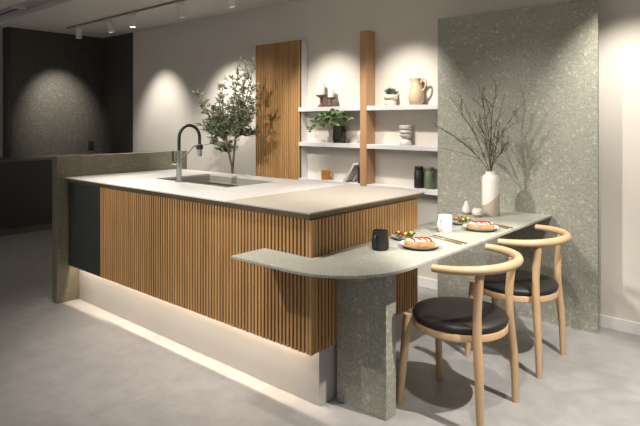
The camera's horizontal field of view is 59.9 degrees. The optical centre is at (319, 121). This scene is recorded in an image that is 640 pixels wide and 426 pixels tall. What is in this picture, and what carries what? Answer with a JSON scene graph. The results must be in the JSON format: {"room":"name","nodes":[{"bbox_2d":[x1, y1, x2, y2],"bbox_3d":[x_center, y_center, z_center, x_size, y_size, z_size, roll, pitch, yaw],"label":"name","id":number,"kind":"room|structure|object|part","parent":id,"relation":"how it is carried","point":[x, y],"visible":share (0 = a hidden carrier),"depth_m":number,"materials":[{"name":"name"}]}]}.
{"room":"store","nodes":[
{"label":"store","id":0,"kind":"room"},
{"bbox_2d":[0,57,2,157],"bbox_3d":[-7.869,-0.076,7.599,0.150,2.772,7.100,0,0,41],"label":"wall","id":1,"kind":"structure","parent":0,"point":[1,58],"depth_m":9.96,"materials":[{"name":"paint"}]},
{"bbox_2d":[0,0,25,9],"bbox_3d":[-3.440,-1.337,2.446,13.600,0.350,5.160,0,0,41],"label":"ceiling","id":2,"kind":"structure","parent":0,"point":[3,3],"depth_m":5.42,"materials":[{"name":"paint"}]},
{"bbox_2d":[0,0,71,22],"bbox_3d":[-1.648,-1.337,4.498,13.600,0.349,0.290,0,0,41],"label":"ceiling","id":3,"kind":"structure","parent":0,"point":[31,6],"depth_m":5.80,"materials":[{"name":"paint"}]},
{"bbox_2d":[0,5,25,16],"bbox_3d":[-3.405,-1.205,6.059,0.600,0.034,0.150,0,0,41],"label":"ceiling vent","id":4,"kind":"object","parent":3,"relation":"in","point":[12,9],"visible":0.86,"depth_m":5.96,"materials":[{"name":"grey metal"}]},
{"bbox_2d":[11,27,102,156],"bbox_3d":[-3.469,-0.026,7.348,0.150,2.672,1.204,0,0,41],"label":"wall","id":5,"kind":"structure","parent":0,"point":[57,78],"depth_m":7.25,"materials":[{"name":"stone"}]},
{"bbox_2d":[3,27,10,156],"bbox_3d":[-3.881,-0.026,6.881,0.164,2.672,0.040,0,0,41],"label":"trim","id":6,"kind":"structure","parent":5,"relation":"attached to","point":[6,31],"depth_m":6.83,"materials":[{"name":"black"}]},
{"bbox_2d":[88,141,93,149],"bbox_3d":[-3.136,0.325,7.606,0.012,0.120,0.080,0,0,41],"label":"wall outlet","id":7,"kind":"object","parent":5,"relation":"attached to","point":[90,143],"visible":1,"depth_m":7.60,"materials":[{"name":"black plastic"}]},
{"bbox_2d":[0,0,294,56],"bbox_3d":[-1.091,-1.337,5.137,13.600,0.350,1.406,0,0,41],"label":"ceiling","id":8,"kind":"structure","parent":0,"point":[57,18],"depth_m":6.03,"materials":[{"name":"paint"}]},
{"bbox_2d":[67,0,185,28],"bbox_3d":[-0.309,-1.153,4.398,7.450,0.018,0.024,0,0,41],"label":"ceiling track","id":9,"kind":"object","parent":8,"relation":"attached to","point":[171,2],"visible":1,"depth_m":5.91,"materials":[{"name":"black metal"}]},
{"bbox_2d":[76,26,81,38],"bbox_3d":[-2.899,-1.068,6.664,0.070,0.153,0.116,0,0,-21],"label":"track spotlight","id":10,"kind":"object","parent":9,"relation":"attached to","point":[78,30],"visible":1,"depth_m":6.65,"materials":[{"name":"grey metal"}]},
{"bbox_2d":[105,18,113,32],"bbox_3d":[-2.347,-1.068,6.207,0.100,0.152,0.093,0,0,41],"label":"track spotlight","id":11,"kind":"object","parent":9,"relation":"attached to","point":[109,24],"visible":1,"depth_m":6.18,"materials":[{"name":"grey metal"}]},
{"bbox_2d":[129,12,136,27],"bbox_3d":[-1.971,-1.069,5.847,0.100,0.150,0.068,0,0,41],"label":"track spotlight","id":12,"kind":"object","parent":9,"relation":"attached to","point":[132,16],"visible":1,"depth_m":5.82,"materials":[{"name":"grey metal"}]},
{"bbox_2d":[175,1,185,17],"bbox_3d":[-1.330,-1.068,5.319,0.100,0.152,0.093,0,0,41],"label":"track spotlight","id":13,"kind":"object","parent":9,"relation":"attached to","point":[181,11],"visible":1,"depth_m":5.29,"materials":[{"name":"grey metal"}]},
{"bbox_2d":[227,0,234,7],"bbox_3d":[-0.780,-1.068,4.839,0.100,0.152,0.093,0,0,41],"label":"track spotlight","id":14,"kind":"object","parent":9,"relation":"attached to","point":[231,3],"visible":1,"depth_m":4.82,"materials":[{"name":"grey metal"}]},
{"bbox_2d":[0,229,639,425],"bbox_3d":[-2.802,1.360,3.176,13.600,0.100,7.100,0,0,41],"label":"floor","id":15,"kind":"structure","parent":0,"point":[77,362],"depth_m":2.80,"materials":[{"name":"concrete"}]},
{"bbox_2d":[0,160,51,235],"bbox_3d":[-3.891,0.885,6.345,0.532,0.850,3.242,0,0,41],"label":"base cabinet","id":16,"kind":"object","parent":15,"relation":"on","point":[25,186],"visible":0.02,"depth_m":6.47,"materials":[{"name":"black wood"}]},
{"bbox_2d":[0,153,110,161],"bbox_3d":[-3.886,0.448,6.341,0.545,0.020,3.242,0,0,41],"label":"countertop","id":17,"kind":"structure","parent":16,"relation":"on","point":[46,157],"depth_m":6.75,"materials":[{"name":"grey stone"}]},
{"bbox_2d":[52,150,186,303],"bbox_3d":[-1.552,0.782,4.430,0.080,1.056,1.113,0,0,41],"label":"upright slab","id":18,"kind":"object","parent":15,"relation":"on","point":[65,277],"visible":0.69,"depth_m":4.06,"materials":[{"name":"stone"}]},
{"bbox_2d":[192,55,262,173],"bbox_3d":[-0.832,0.373,5.162,0.473,1.874,1.009,0,0,-43],"label":"tree","id":19,"kind":"object","parent":15,"relation":"on","point":[220,123],"visible":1,"depth_m":5.07,"materials":[{"name":"green plant"}]},
{"bbox_2d":[68,182,417,405],"bbox_3d":[-0.637,0.876,3.600,2.381,0.868,0.909,0,0,41],"label":"kitchen island","id":20,"kind":"object","parent":15,"relation":"on","point":[164,266],"visible":0.8,"depth_m":2.96,"materials":[{"name":"brown wood"}]},
{"bbox_3d":[-1.651,0.744,3.895,0.466,0.604,0.020,0,0,41],"label":"door","id":21,"kind":"part","parent":20,"relation":"part of","materials":[{"name":"black paint"}]},
{"bbox_2d":[65,169,345,207],"bbox_3d":[-0.840,0.423,3.796,1.813,0.036,0.985,0,0,41],"label":"island countertop","id":22,"kind":"structure","parent":20,"relation":"on","point":[152,183],"depth_m":3.51,"materials":[{"name":"white stone"}]},
{"bbox_2d":[172,124,202,182],"bbox_3d":[-0.900,0.211,3.768,0.095,0.388,0.217,0,0,41],"label":"kitchen faucet","id":23,"kind":"object","parent":22,"relation":"on","point":[199,146],"visible":1,"depth_m":3.69,"materials":[{"name":"silver metal"}]},
{"bbox_3d":[-0.938,0.299,3.693,0.054,0.212,0.054,0,0,41],"label":"post","id":24,"kind":"part","parent":23,"relation":"part of","materials":[{"name":"silver metal"}]},
{"bbox_3d":[-0.885,0.203,3.753,0.012,0.087,0.141,0,0,41],"label":"docking arm","id":25,"kind":"part","parent":23,"relation":"part of","materials":[{"name":"metal"}]},
{"bbox_2d":[163,175,270,186],"bbox_3d":[-0.710,0.520,3.862,0.802,0.207,0.481,0,0,41],"label":"sink","id":26,"kind":"object","parent":22,"relation":"in","point":[221,181],"visible":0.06,"depth_m":4.17,"materials":[{"name":"metal"}]},
{"bbox_2d":[226,184,424,219],"bbox_3d":[0.061,0.423,3.010,0.576,0.036,0.985,0,0,41],"label":"island countertop","id":27,"kind":"structure","parent":20,"relation":"on","point":[310,204],"depth_m":2.85,"materials":[{"name":"brown stone"}]},
{"bbox_2d":[256,40,306,179],"bbox_3d":[-0.382,0.276,5.381,0.609,2.068,0.106,0,0,41],"label":"wood panel","id":28,"kind":"object","parent":15,"relation":"on","point":[281,68],"visible":0.58,"depth_m":5.29,"materials":[{"name":"brown wood"}]},
{"bbox_2d":[360,30,374,185],"bbox_3d":[0.401,0.275,4.683,0.067,2.070,0.126,0,0,41],"label":"upright","id":29,"kind":"object","parent":15,"relation":"on","point":[367,38],"visible":0.56,"depth_m":4.65,"materials":[{"name":"brown wood"}]},
{"bbox_2d":[231,210,550,420],"bbox_3d":[0.550,0.959,3.058,0.720,0.702,2.070,0,0,41],"label":"dining table","id":30,"kind":"object","parent":15,"relation":"on","point":[365,276],"visible":0.88,"depth_m":2.50,"materials":[{"name":"stone"}]},
{"bbox_3d":[0.209,0.966,2.546,0.278,0.689,0.077,0,0,41],"label":"leg","id":31,"kind":"part","parent":30,"relation":"part of","materials":[{"name":"stone"}]},
{"bbox_2d":[372,229,388,250],"bbox_3d":[0.288,0.563,2.635,0.082,0.090,0.092,0,0,-4],"label":"mug","id":32,"kind":"object","parent":30,"relation":"on","point":[380,238],"visible":1,"depth_m":2.61,"materials":[{"name":"black ceramic"}]},
{"bbox_3d":[0.259,0.560,2.599,0.010,0.064,0.026,0,0,34],"label":"handle","id":33,"kind":"part","parent":32,"relation":"part of","materials":[{"name":"black ceramic"}]},
{"bbox_2d":[391,234,417,239],"bbox_3d":[0.437,0.600,2.873,0.136,0.016,0.136,0,0,41],"label":"plate","id":34,"kind":"object","parent":30,"relation":"on","point":[399,237],"visible":0.53,"depth_m":2.88,"materials":[{"name":"grey ceramic"}]},
{"bbox_2d":[395,230,415,237],"bbox_3d":[0.446,0.583,2.872,0.106,0.035,0.102,0,0,19],"label":"salad greens","id":35,"kind":"object","parent":34,"relation":"on","point":[408,232],"visible":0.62,"depth_m":2.85,"materials":[{"name":"green plant"}]},
{"bbox_2d":[400,240,440,249],"bbox_3d":[0.484,0.598,2.683,0.196,0.020,0.196,0,0,41],"label":"dinner plate","id":36,"kind":"object","parent":30,"relation":"on","point":[437,244],"visible":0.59,"depth_m":2.63,"materials":[{"name":"white ceramic"}]},
{"bbox_2d":[404,236,434,246],"bbox_3d":[0.482,0.579,2.684,0.143,0.040,0.090,0,0,3],"label":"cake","id":37,"kind":"object","parent":36,"relation":"on","point":[415,241],"visible":1,"depth_m":2.65,"materials":[{"name":"orange food"}]},
{"bbox_2d":[437,214,451,232],"bbox_3d":[0.688,0.562,3.056,0.078,0.092,0.091,0,0,16],"label":"mug","id":38,"kind":"object","parent":30,"relation":"on","point":[444,223],"visible":1,"depth_m":3.03,"materials":[{"name":"white ceramic"}]},
{"bbox_2d":[430,236,461,244],"bbox_3d":[0.635,0.604,2.842,0.011,0.008,0.244,0,0,-30],"label":"table knife","id":39,"kind":"object","parent":30,"relation":"on","point":[430,236],"visible":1,"depth_m":2.81,"materials":[{"name":"gold metal"}]},
{"bbox_2d":[432,235,466,243],"bbox_3d":[0.666,0.603,2.855,0.020,0.008,0.239,0,0,-31],"label":"fork","id":40,"kind":"object","parent":30,"relation":"on","point":[432,235],"visible":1,"depth_m":2.83,"materials":[{"name":"gold metal"}]},
{"bbox_3d":[0.683,0.603,2.826,0.007,0.008,0.173,0,0,-31],"label":"handle","id":41,"kind":"part","parent":40,"relation":"part of","materials":[{"name":"gold metal"}]},
{"bbox_2d":[452,220,467,224],"bbox_3d":[0.842,0.600,3.294,0.136,0.016,0.136,0,0,41],"label":"plate","id":42,"kind":"object","parent":30,"relation":"on","point":[453,221],"visible":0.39,"depth_m":3.31,"materials":[{"name":"grey ceramic"}]},
{"bbox_2d":[452,216,470,221],"bbox_3d":[0.840,0.582,3.293,0.109,0.040,0.117,0,0,41],"label":"salad greens","id":43,"kind":"object","parent":42,"relation":"on","point":[465,220],"visible":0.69,"depth_m":3.28,"materials":[{"name":"green plant"}]},
{"bbox_2d":[462,201,471,214],"bbox_3d":[0.961,0.563,3.637,0.064,0.090,0.064,0,0,41],"label":"pear ornament","id":44,"kind":"object","parent":30,"relation":"on","point":[466,209],"visible":1,"depth_m":3.62,"materials":[{"name":"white ceramic"}]},
{"bbox_2d":[472,208,482,217],"bbox_3d":[1.003,0.575,3.534,0.072,0.065,0.072,0,0,41],"label":"apple ornament","id":45,"kind":"object","parent":30,"relation":"on","point":[477,212],"visible":1,"depth_m":3.51,"materials":[{"name":"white ceramic"}]},
{"bbox_2d":[463,224,498,231],"bbox_3d":[0.903,0.598,3.121,0.196,0.020,0.196,0,0,41],"label":"dinner plate","id":46,"kind":"object","parent":30,"relation":"on","point":[464,225],"visible":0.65,"depth_m":3.06,"materials":[{"name":"white ceramic"}]},
{"bbox_2d":[467,220,493,228],"bbox_3d":[0.901,0.579,3.121,0.143,0.040,0.090,0,0,3],"label":"cake","id":47,"kind":"object","parent":46,"relation":"on","point":[472,224],"visible":0.98,"depth_m":3.08,"materials":[{"name":"food"}]},
{"bbox_2d":[482,171,499,215],"bbox_3d":[1.109,0.465,3.605,0.113,0.286,0.113,0,0,41],"label":"vase","id":48,"kind":"object","parent":30,"relation":"on","point":[490,180],"visible":0.98,"depth_m":3.56,"materials":[{"name":"ceramic"}]},
{"bbox_2d":[433,122,487,170],"bbox_3d":[0.937,0.256,3.683,0.382,0.504,0.094,0,0,28],"label":"branch","id":49,"kind":"object","parent":48,"relation":"in","point":[437,126],"visible":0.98,"depth_m":3.67,"materials":[{"name":"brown plant"}]},
{"bbox_2d":[449,94,488,169],"bbox_3d":[0.996,0.162,3.713,0.315,0.693,0.067,0,0,41],"label":"branch","id":50,"kind":"object","parent":48,"relation":"in","point":[460,106],"visible":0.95,"depth_m":3.71,"materials":[{"name":"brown plant"}]},
{"bbox_2d":[457,92,495,165],"bbox_3d":[1.004,0.154,3.633,0.289,0.708,0.106,0,0,41],"label":"branch","id":51,"kind":"object","parent":48,"relation":"in","point":[479,124],"visible":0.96,"depth_m":3.60,"materials":[{"name":"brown plant"}]},
{"bbox_2d":[472,85,493,170],"bbox_3d":[1.080,0.136,3.564,0.194,0.744,0.107,0,0,-36],"label":"branch","id":52,"kind":"object","parent":48,"relation":"in","point":[486,132],"visible":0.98,"depth_m":3.56,"materials":[{"name":"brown plant"}]},
{"bbox_2d":[483,75,504,166],"bbox_3d":[1.147,0.099,3.603,0.089,0.818,0.183,0,0,-33],"label":"branch","id":53,"kind":"object","parent":48,"relation":"in","point":[491,75],"visible":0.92,"depth_m":3.62,"materials":[{"name":"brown plant"}]},
{"bbox_2d":[492,136,511,166],"bbox_3d":[1.187,0.281,3.601,0.122,0.454,0.101,0,0,41],"label":"branch","id":54,"kind":"object","parent":48,"relation":"in","point":[508,142],"visible":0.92,"depth_m":3.59,"materials":[{"name":"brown plant"}]},
{"bbox_2d":[488,104,521,170],"bbox_3d":[1.184,0.197,3.552,0.224,0.622,0.107,0,0,41],"label":"branch","id":55,"kind":"object","parent":48,"relation":"in","point":[521,104],"visible":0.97,"depth_m":3.58,"materials":[{"name":"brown plant"}]},
{"bbox_2d":[397,244,523,425],"bbox_3d":[0.670,0.955,2.562,0.501,0.712,0.567,0,0,41],"label":"dining chair","id":56,"kind":"object","parent":15,"relation":"on","point":[476,321],"visible":1,"depth_m":2.47,"materials":[{"name":"beige wood"}]},
{"bbox_3d":[0.393,1.104,2.588,0.074,0.415,0.039,0,0,-18],"label":"leg","id":57,"kind":"part","parent":56,"relation":"part of","materials":[{"name":"brown wood"}]},
{"bbox_3d":[0.606,1.104,2.832,0.039,0.415,0.074,0,0,10],"label":"leg","id":58,"kind":"part","parent":56,"relation":"part of","materials":[{"name":"brown wood"}]},
{"bbox_3d":[0.649,0.890,2.580,0.434,0.044,0.434,0,0,41],"label":"seat","id":59,"kind":"part","parent":56,"relation":"part of","materials":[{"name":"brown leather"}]},
{"bbox_3d":[0.649,0.929,2.580,0.430,0.033,0.430,0,0,41],"label":"seat frame","id":60,"kind":"part","parent":56,"relation":"part of","materials":[{"name":"brown wood"}]},
{"bbox_3d":[0.757,0.621,2.485,0.269,0.043,0.567,0,0,41],"label":"rail","id":61,"kind":"part","parent":56,"relation":"part of","materials":[{"name":"brown wood"}]},
{"bbox_3d":[0.666,0.973,2.331,0.044,0.674,0.063,0,0,-15],"label":"leg","id":62,"kind":"part","parent":56,"relation":"part of","materials":[{"name":"brown wood"}]},
{"bbox_3d":[0.897,0.973,2.596,0.063,0.674,0.044,0,0,7],"label":"leg","id":63,"kind":"part","parent":56,"relation":"part of","materials":[{"name":"brown wood"}]},
{"bbox_2d":[465,224,570,378],"bbox_3d":[1.120,0.955,3.084,0.501,0.712,0.567,0,0,41],"label":"dining chair","id":64,"kind":"object","parent":15,"relation":"on","point":[534,287],"visible":0.82,"depth_m":2.94,"materials":[{"name":"brown wood"}]},
{"bbox_3d":[0.843,1.104,3.110,0.074,0.415,0.039,0,0,-18],"label":"leg","id":65,"kind":"part","parent":64,"relation":"part of","materials":[{"name":"brown wood"}]},
{"bbox_3d":[1.057,1.104,3.355,0.039,0.415,0.074,0,0,10],"label":"leg","id":66,"kind":"part","parent":64,"relation":"part of","materials":[{"name":"brown wood"}]},
{"bbox_3d":[1.099,0.929,3.102,0.430,0.033,0.430,0,0,41],"label":"seat frame","id":67,"kind":"part","parent":64,"relation":"part of","materials":[{"name":"brown wood"}]},
{"bbox_3d":[1.099,0.890,3.102,0.434,0.044,0.434,0,0,41],"label":"seat","id":68,"kind":"part","parent":64,"relation":"part of","materials":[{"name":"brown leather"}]},
{"bbox_3d":[1.208,0.621,3.008,0.269,0.043,0.567,0,0,41],"label":"rail","id":69,"kind":"part","parent":64,"relation":"part of","materials":[{"name":"brown wood"}]},
{"bbox_3d":[1.117,0.973,2.854,0.044,0.674,0.063,0,0,-15],"label":"leg","id":70,"kind":"part","parent":64,"relation":"part of","materials":[{"name":"brown wood"}]},
{"bbox_3d":[1.348,0.973,3.118,0.063,0.674,0.044,0,0,7],"label":"leg","id":71,"kind":"part","parent":64,"relation":"part of","materials":[{"name":"brown wood"}]},
{"bbox_2d":[438,0,598,333],"bbox_3d":[1.302,0.272,3.792,1.106,2.076,0.019,0,0,41],"label":"stone panel","id":72,"kind":"object","parent":15,"relation":"on","point":[544,59],"visible":0.94,"depth_m":3.69,"materials":[{"name":"grey stone"}]},
{"bbox_2d":[133,0,639,322],"bbox_3d":[0.732,-0.076,4.580,10.121,2.772,0.150,0,0,41],"label":"wall","id":73,"kind":"structure","parent":0,"point":[170,62],"depth_m":4.69,"materials":[{"name":"paint"}]},
{"bbox_2d":[103,32,132,153],"bbox_3d":[-2.734,0.074,7.497,0.762,2.472,0.012,0,0,41],"label":"wall","id":74,"kind":"structure","parent":73,"relation":"attached to","point":[117,50],"depth_m":7.47,"materials":[{"name":"stone"}]},
{"bbox_2d":[298,142,359,147],"bbox_3d":[0.109,0.207,4.940,0.710,0.036,0.124,0,0,41],"label":"wall shelf","id":75,"kind":"object","parent":73,"relation":"attached to","point":[316,144],"visible":0.74,"depth_m":4.88,"materials":[{"name":"white paint"}]},
{"bbox_2d":[307,108,353,142],"bbox_3d":[0.103,0.033,4.883,0.494,0.312,0.210,0,0,41],"label":"potted plant","id":76,"kind":"object","parent":75,"relation":"on","point":[338,132],"visible":1,"depth_m":4.84,"materials":[{"name":"green plant"}]},
{"bbox_2d":[332,126,345,142],"bbox_3d":[0.168,0.113,4.884,0.122,0.152,0.122,0,0,41],"label":"plant pot","id":77,"kind":"object","parent":76,"relation":"attached to","point":[338,132],"depth_m":4.83,"materials":[{"name":"black ceramic"}]},
{"bbox_2d":[298,106,359,111],"bbox_3d":[0.109,-0.111,4.940,0.710,0.038,0.124,0,0,41],"label":"wall shelf","id":78,"kind":"object","parent":73,"relation":"attached to","point":[340,108],"visible":0.72,"depth_m":4.90,"materials":[{"name":"white paint"}]},
{"bbox_2d":[316,95,326,106],"bbox_3d":[0.013,-0.185,5.020,0.098,0.110,0.098,0,0,41],"label":"candle holder","id":79,"kind":"object","parent":78,"relation":"on","point":[321,97],"visible":0.91,"depth_m":5.00,"materials":[{"name":"brown wood"}]},
{"bbox_2d":[318,82,324,94],"bbox_3d":[0.013,-0.297,5.020,0.063,0.114,0.063,0,0,41],"label":"candle","id":80,"kind":"object","parent":79,"relation":"on","point":[321,86],"visible":0.94,"depth_m":5.00,"materials":[{"name":"wax"}]},
{"bbox_2d":[326,97,335,106],"bbox_3d":[0.100,-0.173,4.950,0.085,0.086,0.085,0,0,41],"label":"candle holder","id":81,"kind":"object","parent":78,"relation":"on","point":[329,98],"visible":0.99,"depth_m":4.93,"materials":[{"name":"brown wood"}]},
{"bbox_2d":[328,89,333,96],"bbox_3d":[0.100,-0.256,4.950,0.054,0.080,0.054,0,0,41],"label":"candle","id":82,"kind":"object","parent":81,"relation":"on","point":[330,91],"visible":0.91,"depth_m":4.93,"materials":[{"name":"wax"}]},
{"bbox_2d":[298,177,359,185],"bbox_3d":[0.109,0.540,4.940,0.710,0.036,0.124,0,0,41],"label":"wall shelf","id":83,"kind":"object","parent":73,"relation":"attached to","point":[303,178],"visible":0.53,"depth_m":4.91,"materials":[{"name":"white paint"}]},
{"bbox_2d":[321,170,332,179],"bbox_3d":[0.060,0.481,4.979,0.102,0.082,0.080,0,0,41],"label":"mug","id":84,"kind":"object","parent":83,"relation":"on","point":[325,174],"visible":1,"depth_m":4.96,"materials":[{"name":"orange ceramic"}]},
{"bbox_2d":[343,163,359,181],"bbox_3d":[0.278,0.444,4.782,0.128,0.177,0.105,0,0,41],"label":"book","id":85,"kind":"object","parent":83,"relation":"on","point":[353,170],"visible":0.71,"depth_m":4.76,"materials":[{"name":"white paper"}]},
{"bbox_2d":[358,167,359,182],"bbox_3d":[0.363,0.452,4.714,0.030,0.140,0.100,0,0,41],"label":"book","id":86,"kind":"object","parent":83,"relation":"on","point":[358,167],"visible":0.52,"depth_m":4.68,"materials":[{"name":"black paper"}]},
{"bbox_2d":[367,144,437,150],"bbox_3d":[0.851,0.207,4.292,1.124,0.036,0.124,0,0,41],"label":"wall shelf","id":87,"kind":"object","parent":73,"relation":"attached to","point":[369,146],"visible":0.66,"depth_m":4.38,"materials":[{"name":"white paint"}]},
{"bbox_2d":[399,125,411,144],"bbox_3d":[0.683,0.109,4.435,0.106,0.160,0.106,0,0,41],"label":"sculptural vase","id":88,"kind":"object","parent":87,"relation":"on","point":[405,131],"visible":0.99,"depth_m":4.40,"materials":[{"name":"white ceramic"}]},
{"bbox_2d":[367,104,437,110],"bbox_3d":[0.851,-0.111,4.292,1.124,0.038,0.124,0,0,41],"label":"wall shelf","id":89,"kind":"object","parent":73,"relation":"attached to","point":[427,106],"visible":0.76,"depth_m":4.38,"materials":[{"name":"white paint"}]},
{"bbox_2d":[384,87,398,104],"bbox_3d":[0.581,-0.209,4.529,0.131,0.158,0.124,0,0,41],"label":"potted succulent","id":90,"kind":"object","parent":89,"relation":"on","point":[391,97],"visible":0.95,"depth_m":4.49,"materials":[{"name":"white ceramic"}]},
{"bbox_2d":[384,94,397,104],"bbox_3d":[0.577,-0.174,4.527,0.116,0.088,0.116,0,0,41],"label":"plant pot","id":91,"kind":"object","parent":90,"relation":"attached to","point":[390,99],"depth_m":4.48,"materials":[{"name":"ceramic"}]},
{"bbox_2d":[408,78,426,104],"bbox_3d":[0.759,-0.239,4.362,0.125,0.218,0.141,0,0,-12],"label":"pitcher","id":92,"kind":"object","parent":89,"relation":"on","point":[416,94],"visible":0.97,"depth_m":4.33,"materials":[{"name":"ceramic"}]},
{"bbox_3d":[0.806,-0.287,4.327,0.062,0.107,0.014,0,0,41],"label":"handle","id":93,"kind":"part","parent":92,"relation":"part of","materials":[{"name":"ceramic"}]},
{"bbox_2d":[367,183,437,195],"bbox_3d":[0.851,0.540,4.292,1.124,0.036,0.124,0,0,41],"label":"wall shelf","id":94,"kind":"object","parent":73,"relation":"attached to","point":[434,191],"visible":0.33,"depth_m":4.39,"materials":[{"name":"white paint"}]},
{"bbox_2d":[414,166,423,187],"bbox_3d":[0.778,0.437,4.365,0.076,0.170,0.076,0,0,19],"label":"canister","id":95,"kind":"object","parent":94,"relation":"on","point":[418,173],"visible":1,"depth_m":4.34,"materials":[{"name":"black metal"}]},
{"bbox_3d":[0.778,0.365,4.365,0.068,0.026,0.068,0,0,41],"label":"lid","id":96,"kind":"part","parent":95,"relation":"part of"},
{"bbox_2d":[424,167,433,188],"bbox_3d":[0.848,0.437,4.304,0.076,0.170,0.076,0,0,19],"label":"canister","id":97,"kind":"object","parent":94,"relation":"on","point":[429,173],"visible":1,"depth_m":4.27,"materials":[{"name":"green metal"}]},
{"bbox_3d":[0.848,0.365,4.304,0.068,0.026,0.068,0,0,41],"label":"lid","id":98,"kind":"part","parent":97,"relation":"part of","materials":[{"name":"green metal"}]},
{"bbox_2d":[418,276,437,289],"bbox_3d":[0.573,1.272,4.609,1.800,0.076,0.014,0,0,41],"label":"baseboard","id":99,"kind":"structure","parent":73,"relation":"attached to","point":[429,283],"depth_m":4.36,"materials":[{"name":"white paint"}]},
{"bbox_2d":[599,314,639,335],"bbox_3d":[2.870,1.272,2.604,4.300,0.076,0.014,0,0,41],"label":"baseboard","id":100,"kind":"structure","parent":73,"relation":"attached to","point":[613,323],"depth_m":3.47,"materials":[{"name":"white paint"}]}
]}

